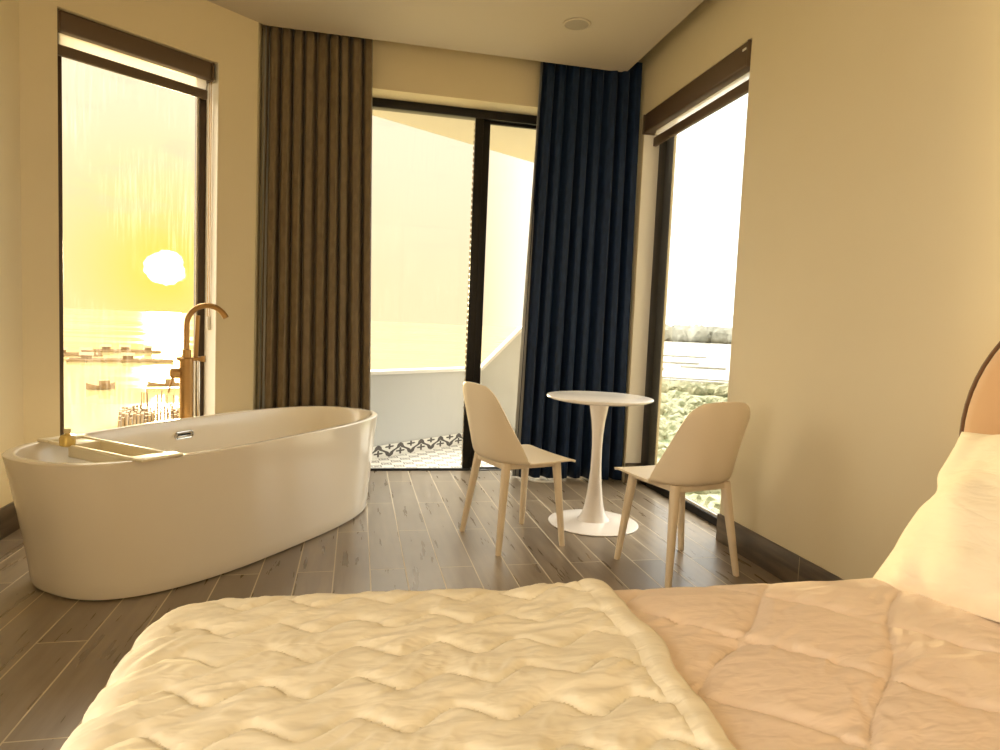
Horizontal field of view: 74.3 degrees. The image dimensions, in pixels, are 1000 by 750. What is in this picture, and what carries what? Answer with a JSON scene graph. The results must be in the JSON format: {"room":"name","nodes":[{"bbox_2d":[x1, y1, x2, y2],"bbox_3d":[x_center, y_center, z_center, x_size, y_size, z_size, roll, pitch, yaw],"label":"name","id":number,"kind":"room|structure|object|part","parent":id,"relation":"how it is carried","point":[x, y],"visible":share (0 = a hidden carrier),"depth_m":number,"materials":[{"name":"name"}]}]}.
{"room":"hotel room","nodes":[
{"label":"hotel room","id":0,"kind":"room"},
{"bbox_2d":[0,0,23,507],"bbox_3d":[-1.874,-0.578,0.627,0.175,3.100,5.301,2,4,-12],"label":"wall","id":1,"kind":"structure","parent":0,"point":[11,347],"depth_m":3.13,"materials":[{"name":"paint"}]},
{"bbox_2d":[0,501,19,539],"bbox_3d":[-1.865,0.888,0.853,0.015,0.147,5.101,2,4,-12],"label":"baseboard","id":2,"kind":"structure","parent":1,"relation":"attached to","point":[9,523],"depth_m":3.16,"materials":[{"name":"wood"}]},
{"bbox_2d":[19,0,262,443],"bbox_3d":[-2.054,-0.819,3.794,1.138,3.100,1.012,2,4,-12],"label":"wall","id":3,"kind":"structure","parent":0,"point":[205,30],"depth_m":3.68,"materials":[{"name":"paint"}]},
{"bbox_2d":[57,34,206,435],"bbox_3d":[-2.121,-0.627,3.800,0.688,2.472,0.573,2,4,-12],"label":"window","id":4,"kind":"structure","parent":3,"relation":"in","point":[200,104],"depth_m":4.04,"materials":[{"name":"brown metal"}]},
{"bbox_2d":[57,8,214,329],"bbox_3d":[-2.024,-1.057,3.696,0.691,1.591,0.584,2,4,-12],"label":"roller blind","id":5,"kind":"object","parent":4,"relation":"attached to","point":[69,25],"visible":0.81,"depth_m":3.62,"materials":[{"name":"brown fabric"}]},
{"bbox_3d":[-1.769,-1.049,4.017,0.014,1.430,0.019,6,5,39],"label":"control chain","id":6,"kind":"part","parent":5,"relation":"part of","materials":[{"name":"brown metal"}]},
{"bbox_2d":[204,63,218,414],"bbox_3d":[-1.782,-0.633,4.064,0.090,2.472,0.110,2,4,-12],"label":"trim","id":7,"kind":"structure","parent":3,"relation":"attached to","point":[209,335],"depth_m":4.04,"materials":[{"name":"white paint"}]},
{"bbox_2d":[0,470,784,749],"bbox_3d":[-0.204,1.026,1.750,4.002,0.120,6.530,2,4,-12],"label":"floor","id":8,"kind":"structure","parent":0,"point":[57,653],"depth_m":2.98,"materials":[{"name":"brown wood"}]},
{"bbox_2d":[2,406,377,599],"bbox_3d":[-1.345,0.529,3.316,0.828,0.541,1.996,4,5,23],"label":"bathtub","id":9,"kind":"object","parent":8,"relation":"on","point":[247,487],"visible":0.98,"depth_m":2.70,"materials":[{"name":"white ceramic"}]},
{"bbox_2d":[37,434,182,462],"bbox_3d":[-1.581,0.312,2.659,0.686,0.056,0.176,5,5,27],"label":"tray","id":10,"kind":"object","parent":9,"relation":"on","point":[91,449],"visible":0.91,"depth_m":2.65,"materials":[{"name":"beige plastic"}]},
{"bbox_3d":[-1.856,0.267,2.801,0.062,0.011,0.176,5,5,27],"label":"plate","id":11,"kind":"part","parent":10,"relation":"part of","materials":[{"name":"beige plastic"}]},
{"bbox_2d":[59,428,75,446],"bbox_3d":[-1.743,0.251,2.658,0.058,0.070,0.058,2,4,-12],"label":"soap bottle","id":12,"kind":"object","parent":10,"relation":"on","point":[67,439],"visible":0.98,"depth_m":2.64,"materials":[{"name":"brown metal"}]},
{"bbox_2d":[56,438,96,443],"bbox_3d":[-1.771,0.282,2.758,0.120,0.008,0.132,5,5,27],"label":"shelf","id":13,"kind":"object","parent":10,"relation":"attached to","point":[81,440],"depth_m":2.77,"materials":[{"name":"plastic"}]},
{"bbox_3d":[-1.304,0.312,2.514,0.062,0.011,0.176,5,5,27],"label":"plate","id":14,"kind":"part","parent":10,"relation":"part of","materials":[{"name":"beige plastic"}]},
{"bbox_2d":[167,303,228,418],"bbox_3d":[-1.696,0.175,3.714,0.316,1.161,0.156,2,4,-12],"label":"faucet","id":15,"kind":"object","parent":8,"relation":"on","point":[184,372],"visible":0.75,"depth_m":3.66,"materials":[{"name":"brown metal"}]},
{"bbox_3d":[-1.824,0.054,3.656,0.034,0.093,0.011,0,5,-30],"label":"lever","id":16,"kind":"part","parent":15,"relation":"part of","materials":[{"name":"brown metal"}]},
{"bbox_3d":[-1.637,-0.251,3.674,0.242,0.301,0.031,2,4,-3],"label":"spout","id":17,"kind":"part","parent":15,"relation":"part of","materials":[{"name":"brown metal"}]},
{"bbox_2d":[459,382,575,555],"bbox_3d":[0.065,0.444,3.410,0.513,0.819,0.467,0,5,-29],"label":"dining chair","id":18,"kind":"object","parent":8,"relation":"on","point":[495,442],"visible":1,"depth_m":3.25,"materials":[{"name":"beige plastic"}]},
{"bbox_3d":[-0.154,0.622,3.498,0.115,0.434,0.047,3,4,9],"label":"leg","id":19,"kind":"part","parent":18,"relation":"part of","materials":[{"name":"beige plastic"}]},
{"bbox_3d":[0.009,0.650,3.207,0.047,0.434,0.115,4,5,23],"label":"leg","id":20,"kind":"part","parent":18,"relation":"part of","materials":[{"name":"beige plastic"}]},
{"bbox_3d":[0.090,0.436,3.424,0.330,0.036,0.316,0,5,-29],"label":"seat frame","id":21,"kind":"part","parent":18,"relation":"part of","materials":[{"name":"beige plastic"}]},
{"bbox_3d":[0.130,0.622,3.660,0.044,0.434,0.095,1,4,-13],"label":"leg","id":22,"kind":"part","parent":18,"relation":"part of","materials":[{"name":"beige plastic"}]},
{"bbox_3d":[0.296,0.650,3.364,0.095,0.434,0.044,7,6,44],"label":"leg","id":23,"kind":"part","parent":18,"relation":"part of","materials":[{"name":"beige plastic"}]},
{"bbox_2d":[528,478,553,482],"bbox_3d":[0.312,0.759,4.736,0.205,0.016,0.090,2,4,-12],"label":"power cable","id":24,"kind":"object","parent":8,"relation":"on","point":[529,479],"visible":0.85,"depth_m":4.70,"materials":[{"name":"white plastic"}]},
{"bbox_2d":[547,391,653,536],"bbox_3d":[0.548,0.484,3.755,0.600,0.730,0.600,2,4,-12],"label":"dining table","id":25,"kind":"object","parent":8,"relation":"on","point":[592,520],"visible":0.96,"depth_m":3.72,"materials":[{"name":"white paint"}]},
{"bbox_3d":[0.548,0.487,3.755,0.184,0.680,0.184,2,4,-12],"label":"stem","id":26,"kind":"part","parent":25,"relation":"part of","materials":[{"name":"white ceramic"}]},
{"bbox_2d":[614,402,749,587],"bbox_3d":[0.851,0.502,3.084,0.467,0.819,0.513,0,5,-26],"label":"dining chair","id":27,"kind":"object","parent":8,"relation":"on","point":[702,454],"visible":1,"depth_m":2.88,"materials":[{"name":"beige plastic"}]},
{"bbox_3d":[0.611,0.677,3.183,0.095,0.434,0.044,2,4,-10],"label":"leg","id":28,"kind":"part","parent":27,"relation":"part of","materials":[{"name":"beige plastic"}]},
{"bbox_3d":[0.757,0.705,2.892,0.047,0.434,0.115,3,4,12],"label":"leg","id":29,"kind":"part","parent":27,"relation":"part of","materials":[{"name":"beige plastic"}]},
{"bbox_3d":[0.838,0.491,3.109,0.316,0.036,0.330,0,5,-26],"label":"seat frame","id":30,"kind":"part","parent":27,"relation":"part of","materials":[{"name":"beige plastic"}]},
{"bbox_3d":[0.916,0.679,3.333,0.095,0.434,0.044,-1,6,-42],"label":"leg","id":31,"kind":"part","parent":27,"relation":"part of","materials":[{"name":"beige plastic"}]},
{"bbox_3d":[1.057,0.707,3.040,0.115,0.434,0.047,4,5,26],"label":"leg","id":32,"kind":"part","parent":27,"relation":"part of","materials":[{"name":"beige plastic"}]},
{"bbox_2d":[959,341,999,435],"bbox_3d":[0.649,0.440,0.648,2.245,1.283,2.376,2,4,-12],"label":"bed","id":33,"kind":"object","parent":8,"relation":"on","point":[981,410],"visible":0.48,"depth_m":1.91,"materials":[{"name":"beige fabric"}]},
{"bbox_2d":[60,578,736,749],"bbox_3d":[-0.055,0.788,0.542,0.943,0.573,1.855,2,4,-12],"label":"quilt","id":34,"kind":"object","parent":33,"relation":"on","point":[540,666],"visible":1,"depth_m":1.02,"materials":[{"name":"beige fabric"}]},
{"bbox_2d":[614,578,999,749],"bbox_3d":[0.958,0.719,0.759,1.248,0.336,1.838,2,4,-12],"label":"bedspread","id":35,"kind":"object","parent":33,"relation":"on","point":[867,663],"visible":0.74,"depth_m":1.17,"materials":[{"name":"beige fabric"}]},
{"bbox_2d":[873,432,999,622],"bbox_3d":[1.217,0.334,1.336,0.510,0.584,0.811,1,5,-22],"label":"pillow","id":36,"kind":"object","parent":35,"relation":"on","point":[948,553],"visible":0.96,"depth_m":1.49,"materials":[{"name":"beige fabric"}]},
{"bbox_2d":[257,25,540,408],"bbox_3d":[-0.464,-0.824,4.773,2.784,3.100,0.270,2,4,-12],"label":"wall","id":37,"kind":"structure","parent":0,"point":[401,71],"depth_m":4.57,"materials":[{"name":"paint"}]},
{"bbox_2d":[370,97,536,470],"bbox_3d":[-0.285,-0.607,4.919,1.940,2.672,0.075,2,4,-12],"label":"door","id":38,"kind":"structure","parent":37,"relation":"in","point":[483,119],"depth_m":4.89,"materials":[{"name":"black metal"}]},
{"bbox_3d":[-0.679,-0.591,4.821,1.030,2.599,0.035,2,4,-12],"label":"panel","id":39,"kind":"part","parent":38,"relation":"part of","materials":[{"name":"clear glass"}]},
{"bbox_3d":[0.206,-0.570,5.048,0.825,2.599,0.027,2,4,-12],"label":"sliding panel","id":40,"kind":"part","parent":38,"relation":"part of","materials":[{"name":"clear glass"}]},
{"bbox_2d":[370,370,481,445],"bbox_3d":[-0.852,0.611,5.753,1.578,1.265,1.360,2,4,-12],"label":"wall","id":41,"kind":"structure","parent":0,"point":[412,406],"depth_m":5.76,"materials":[{"name":"grey paint"}]},
{"bbox_2d":[372,433,462,459],"bbox_3d":[-0.794,0.625,5.709,1.493,0.108,1.259,2,4,-12],"label":"baseboard","id":42,"kind":"structure","parent":41,"relation":"attached to","point":[394,449],"depth_m":5.77,"materials":[{"name":"tile"}]},
{"bbox_2d":[371,367,481,374],"bbox_3d":[-0.825,-0.034,5.706,1.593,0.028,1.378,2,4,-12],"label":"trim","id":43,"kind":"structure","parent":41,"relation":"on","point":[438,369],"depth_m":5.74,"materials":[{"name":"white"}]},
{"bbox_2d":[371,444,494,467],"bbox_3d":[-0.349,0.769,5.766,2.394,0.150,1.358,2,4,-12],"label":"floor","id":44,"kind":"structure","parent":0,"point":[450,456],"depth_m":5.45,"materials":[{"name":"tile"}]},
{"bbox_2d":[372,110,535,162],"bbox_3d":[-0.410,-2.319,5.683,2.808,0.550,1.721,2,4,-12],"label":"ceiling","id":45,"kind":"structure","parent":0,"point":[519,143],"depth_m":5.47,"materials":[{"name":"beige paint"}]},
{"bbox_2d":[207,0,703,71],"bbox_3d":[-0.086,-2.105,1.475,4.050,0.330,6.650,2,4,-12],"label":"ceiling","id":46,"kind":"structure","parent":0,"point":[620,33],"depth_m":3.99,"materials":[{"name":"beige paint"}]},
{"bbox_2d":[563,18,590,30],"bbox_3d":[0.460,-2.093,3.943,0.168,0.008,0.168,2,4,-12],"label":"recessed light","id":47,"kind":"object","parent":46,"relation":"in","point":[572,24],"visible":1,"depth_m":3.94,"materials":[{"name":"beige paint"}]},
{"bbox_2d":[565,20,588,29],"bbox_3d":[0.460,-2.095,3.943,0.141,0.003,0.141,2,4,-12],"label":"diffuser","id":48,"kind":"object","parent":47,"relation":"attached to","point":[569,24],"depth_m":3.95,"materials":[{"name":"beige plastic"}]},
{"bbox_3d":[-0.254,-2.265,4.471,2.553,0.034,0.039,2,4,-12],"label":"rail","id":49,"kind":"object","parent":46,"relation":"attached to","visible":0},
{"bbox_2d":[259,25,372,478],"bbox_3d":[-1.201,-0.782,4.389,0.740,2.982,0.104,2,4,-12],"label":"curtain","id":50,"kind":"object","parent":49,"relation":"hanging from","point":[315,317],"visible":0.78,"depth_m":4.35,"materials":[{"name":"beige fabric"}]},
{"bbox_2d":[512,62,642,479],"bbox_3d":[0.557,-0.732,4.722,0.803,2.982,0.175,2,4,-12],"label":"curtain","id":51,"kind":"object","parent":49,"relation":"hanging from","point":[576,318],"visible":0.89,"depth_m":4.72,"materials":[{"name":"blue fabric"}]},
{"bbox_2d":[482,333,520,429],"bbox_3d":[0.238,0.380,6.620,0.905,1.690,0.140,2,4,-12],"label":"wall","id":52,"kind":"structure","parent":0,"point":[501,375],"depth_m":6.48,"materials":[{"name":"grey paint"}]},
{"bbox_2d":[481,325,521,369],"bbox_3d":[0.256,-0.265,6.570,0.925,0.453,0.164,2,4,-12],"label":"trim","id":53,"kind":"structure","parent":52,"relation":"attached to","point":[486,362],"depth_m":6.45,"materials":[{"name":"white"}]},
{"bbox_2d":[621,0,999,579],"bbox_3d":[1.675,-0.531,2.035,0.250,3.100,6.550,2,4,-12],"label":"wall","id":54,"kind":"structure","parent":0,"point":[866,312],"depth_m":2.63,"materials":[{"name":"paint"}]},
{"bbox_2d":[624,463,640,482],"bbox_3d":[0.970,0.716,4.822,0.120,0.147,0.014,2,4,-12],"label":"baseboard reveal","id":55,"kind":"structure","parent":54,"relation":"attached to","point":[626,464],"depth_m":4.81,"materials":[{"name":"wood"}]},
{"bbox_2d":[625,114,659,462],"bbox_3d":[1.026,-0.593,4.731,0.118,2.478,0.004,2,4,-12],"label":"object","id":56,"kind":"structure","parent":54,"relation":"attached to","point":[650,152],"depth_m":4.73,"materials":[{"name":"white paint"}]},
{"bbox_2d":[640,74,749,526],"bbox_3d":[1.244,-0.465,4.129,0.060,2.625,1.290,2,4,-12],"label":"window","id":57,"kind":"structure","parent":54,"relation":"in","point":[666,149],"depth_m":4.66,"materials":[{"name":"black metal"}]},
{"bbox_2d":[642,39,751,146],"bbox_3d":[1.178,-1.653,4.016,0.093,0.233,1.282,2,4,-12],"label":"roller blind","id":58,"kind":"object","parent":57,"relation":"attached to","point":[734,67],"visible":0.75,"depth_m":3.87,"materials":[{"name":"brown fabric"}]},
{"bbox_2d":[716,513,843,582],"bbox_3d":[1.651,1.002,1.339,0.015,0.147,4.555,2,4,-12],"label":"baseboard","id":59,"kind":"structure","parent":54,"relation":"attached to","point":[780,562],"depth_m":3.08,"materials":[{"name":"wood"}]},
{"label":"outside","id":60,"kind":"structure","parent":0,"visible":0},
{"bbox_2d":[63,308,517,433],"bbox_3d":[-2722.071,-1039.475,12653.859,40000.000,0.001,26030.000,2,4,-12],"label":"sea","id":61,"kind":"structure","parent":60,"point":[394,345],"depth_m":199.02,"materials":[{"name":"liquid"}]},
{"bbox_2d":[64,347,102,355],"bbox_3d":[-91.154,-5.122,141.324,10.150,1.700,7.300,0,5,-33],"label":"raft","id":62,"kind":"object","parent":61,"relation":"on","point":[83,349],"visible":0.54,"depth_m":141.15,"materials":[{"name":"brown wood"}]},
{"bbox_3d":[-91.181,-4.474,141.372,10.150,0.400,7.300,0,5,-33],"label":"deck frame","id":63,"kind":"part","parent":62,"relation":"part of","materials":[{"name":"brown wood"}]},
{"bbox_2d":[86,380,114,389],"bbox_3d":[-50.474,1.211,83.365,3.200,1.150,1.260,-1,5,-37],"label":"boat","id":64,"kind":"object","parent":61,"relation":"on","point":[102,384],"visible":1,"depth_m":83.15,"materials":[{"name":"brown wood"}]},
{"bbox_2d":[66,352,174,361],"bbox_3d":[-74.662,-3.613,130.370,18.300,1.700,5.300,0,5,-30],"label":"raft","id":65,"kind":"object","parent":61,"relation":"on","point":[85,356],"visible":1,"depth_m":128.91,"materials":[{"name":"brown wood"}]},
{"bbox_3d":[-74.690,-2.965,130.417,18.300,0.400,5.300,0,5,-30],"label":"deck frame","id":66,"kind":"part","parent":65,"relation":"part of","materials":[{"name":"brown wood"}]},
{"bbox_2d":[91,344,162,352],"bbox_3d":[-91.497,-6.583,160.915,16.150,1.700,6.300,0,5,-30],"label":"raft","id":67,"kind":"object","parent":61,"relation":"on","point":[105,347],"visible":0.82,"depth_m":160.15,"materials":[{"name":"brown wood"}]},
{"bbox_3d":[-91.525,-5.935,160.963,16.150,0.400,6.300,0,5,-30],"label":"deck frame","id":68,"kind":"part","parent":67,"relation":"part of","materials":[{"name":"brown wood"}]},
{"bbox_2d":[118,384,178,426],"bbox_3d":[-29.250,3.000,60.259,9.440,3.884,7.350,0,5,-27],"label":"jetty","id":69,"kind":"object","parent":61,"relation":"in","point":[133,415],"visible":0.34,"depth_m":57.83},
{"bbox_2d":[147,378,178,386],"bbox_3d":[-44.859,1.052,88.754,4.600,1.150,1.260,0,5,-33],"label":"boat","id":70,"kind":"object","parent":61,"relation":"on","point":[167,380],"visible":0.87,"depth_m":88.34,"materials":[{"name":"brown wood"}]},
{"bbox_2d":[664,323,731,343],"bbox_3d":[263.394,-50.131,859.313,429.308,34.142,289.195,2,4,-12],"label":"woodland","id":71,"kind":"object","parent":61,"relation":"on","point":[675,333],"visible":0.17,"depth_m":833.43,"materials":[{"name":"green plant"}]},
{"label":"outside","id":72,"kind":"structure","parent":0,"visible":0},
{"bbox_2d":[657,393,727,500],"bbox_3d":[28.462,6.929,64.274,77.445,1.350,100.212,2,4,-12],"label":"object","id":73,"kind":"structure","parent":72,"point":[665,441],"depth_m":58.86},
{"bbox_2d":[657,390,726,513],"bbox_3d":[20.450,6.031,64.027,52.664,3.025,79.340,2,4,-12],"label":"undergrowth","id":74,"kind":"object","parent":73,"relation":"on","point":[676,404],"visible":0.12,"depth_m":71.48,"materials":[{"name":"green plant"}]},
{"bbox_2d":[661,378,728,396],"bbox_3d":[31.874,2.633,109.636,39.934,3.506,25.468,2,4,-12],"label":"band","id":75,"kind":"object","parent":73,"relation":"on","point":[707,388],"visible":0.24,"depth_m":107.78,"materials":[{"name":"green plant"}]},
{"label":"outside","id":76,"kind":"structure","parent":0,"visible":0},
{"bbox_2d":[662,341,730,382],"bbox_3d":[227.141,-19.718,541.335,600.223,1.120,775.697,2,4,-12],"label":"pond","id":77,"kind":"structure","parent":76,"point":[718,355],"depth_m":262.19,"materials":[{"name":"white liquid"}]},
{"bbox_2d":[663,361,699,364],"bbox_3d":[56.886,-4.027,223.313,18.065,1.200,10.053,2,4,-12],"label":"islet","id":78,"kind":"object","parent":77,"relation":"on","point":[669,362],"visible":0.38,"depth_m":220.19,"materials":[{"name":"grey"}]},
{"bbox_2d":[663,355,706,357],"bbox_3d":[75.617,-8.191,290.520,26.725,1.200,14.991,2,4,-12],"label":"islet","id":79,"kind":"object","parent":77,"relation":"on","point":[663,355],"visible":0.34,"depth_m":287.04,"materials":[{"name":"grey"}]},
{"bbox_2d":[664,379,725,383],"bbox_3d":[42.936,1.550,138.020,57.187,0.450,29.397,2,4,-12],"label":"bank","id":80,"kind":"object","parent":77,"relation":"on","point":[664,379],"visible":0.07,"depth_m":138.45,"materials":[{"name":"grey"}]},
{"bbox_2d":[662,376,728,381],"bbox_3d":[45.308,1.096,145.530,60.308,0.450,30.983,2,4,-12],"label":"pond dyke","id":81,"kind":"structure","parent":77,"relation":"on","point":[662,376],"depth_m":145.86,"materials":[{"name":"grey"}]},
{"bbox_2d":[680,365,725,369],"bbox_3d":[60.343,-1.904,196.542,11.543,1.200,7.180,2,4,-12],"label":"islet","id":82,"kind":"object","parent":77,"relation":"on","point":[681,366],"visible":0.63,"depth_m":194.46,"materials":[{"name":"grey"}]}
]}

